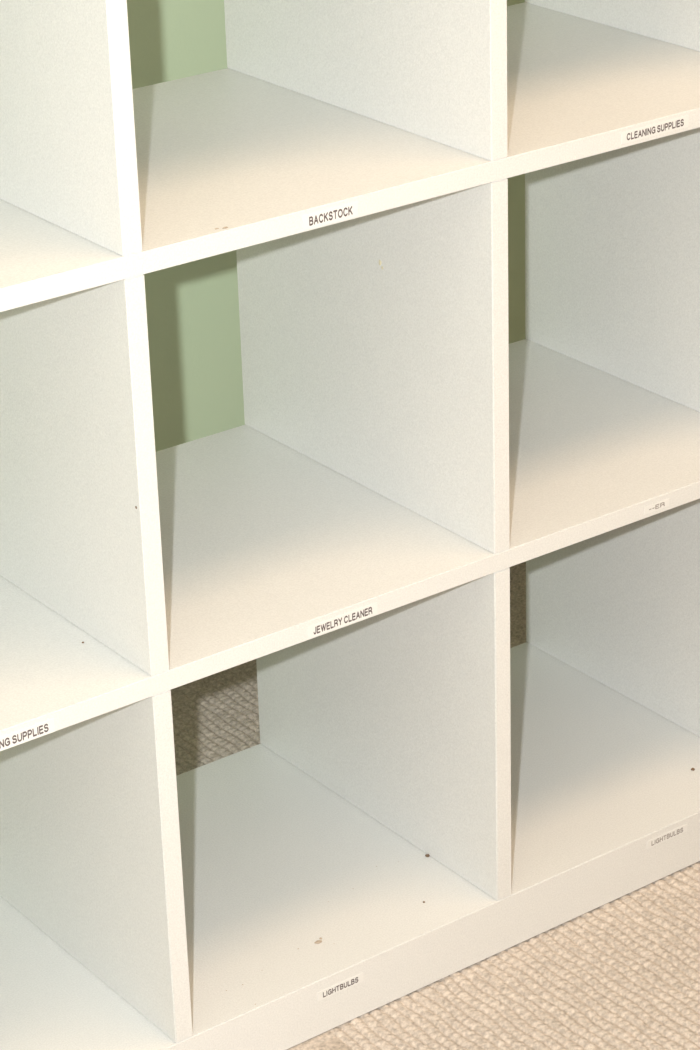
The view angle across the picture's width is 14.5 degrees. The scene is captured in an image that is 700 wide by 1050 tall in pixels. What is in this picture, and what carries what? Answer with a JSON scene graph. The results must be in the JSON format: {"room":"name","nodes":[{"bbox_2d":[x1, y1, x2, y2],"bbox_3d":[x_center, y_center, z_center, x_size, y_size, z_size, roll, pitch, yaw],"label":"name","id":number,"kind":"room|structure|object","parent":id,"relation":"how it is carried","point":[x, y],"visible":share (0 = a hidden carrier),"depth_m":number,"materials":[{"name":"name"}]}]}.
{"room":"store stockroom","nodes":[
{"label":"store stockroom","id":0,"kind":"room"},
{"bbox_2d":[127,0,525,451],"bbox_3d":[-0.358,-0.994,2.509,7.000,2.610,0.100,-19,30,-32],"label":"wall","id":1,"kind":"structure","parent":0,"point":[192,308],"depth_m":2.94,"materials":[{"name":"green paint"}]},
{"bbox_2d":[171,561,699,1049],"bbox_3d":[1.542,1.188,0.747,7.000,0.005,6.160,-19,30,-32],"label":"floor","id":2,"kind":"structure","parent":0,"point":[623,973],"depth_m":2.51,"materials":[{"name":"carpet"}]},
{"bbox_2d":[0,0,699,1049],"bbox_3d":[0.009,-0.347,2.382,1.492,1.500,0.382,-19,30,-32],"label":"shelf unit","id":3,"kind":"object","parent":2,"relation":"on","point":[423,797],"visible":1,"depth_m":2.43,"materials":[{"name":"white laminate"}]},
{"bbox_2d":[0,718,54,750],"bbox_3d":[-0.263,0.167,2.128,0.080,0.012,0.001,-19,30,-32],"label":"label","id":4,"kind":"object","parent":3,"relation":"attached to","point":[27,734],"visible":1,"depth_m":2.14,"materials":[{"name":"white paper"}]},
{"bbox_2d":[303,201,357,229],"bbox_3d":[-0.015,-0.241,2.150,0.053,0.012,0.001,-19,30,-32],"label":"label","id":5,"kind":"object","parent":3,"relation":"attached to","point":[350,210],"visible":1,"depth_m":2.15,"materials":[{"name":"white paper"}]},
{"bbox_2d":[318,973,362,1000],"bbox_3d":[-0.008,0.409,2.439,0.050,0.009,0.001,-19,30,-32],"label":"label","id":6,"kind":"object","parent":3,"relation":"attached to","point":[357,979],"visible":1,"depth_m":2.44,"materials":[{"name":"white paper"}]},
{"bbox_2d":[308,602,377,638],"bbox_3d":[-0.006,0.080,2.297,0.072,0.011,0.001,-19,30,-32],"label":"label","id":7,"kind":"object","parent":3,"relation":"attached to","point":[370,610],"visible":1,"depth_m":2.30,"materials":[{"name":"white paper"}]},
{"bbox_2d":[621,115,688,143],"bbox_3d":[0.259,-0.335,2.330,0.076,0.010,0.001,-19,30,-32],"label":"label","id":8,"kind":"object","parent":3,"relation":"attached to","point":[681,122],"visible":1,"depth_m":2.33,"materials":[{"name":"white paper"}]},
{"bbox_2d":[644,499,668,514],"bbox_3d":[0.277,-0.017,2.484,0.030,0.007,0.001,-19,30,-32],"label":"label","id":9,"kind":"object","parent":3,"relation":"attached to","point":[664,503],"visible":1,"depth_m":2.48,"materials":[{"name":"white paper"}]},
{"bbox_2d":[647,824,686,848],"bbox_3d":[0.305,0.299,2.644,0.052,0.009,0.001,-19,30,-32],"label":"label","id":10,"kind":"object","parent":3,"relation":"attached to","point":[680,830],"visible":1,"depth_m":2.64,"materials":[{"name":"white paper"}]}
]}

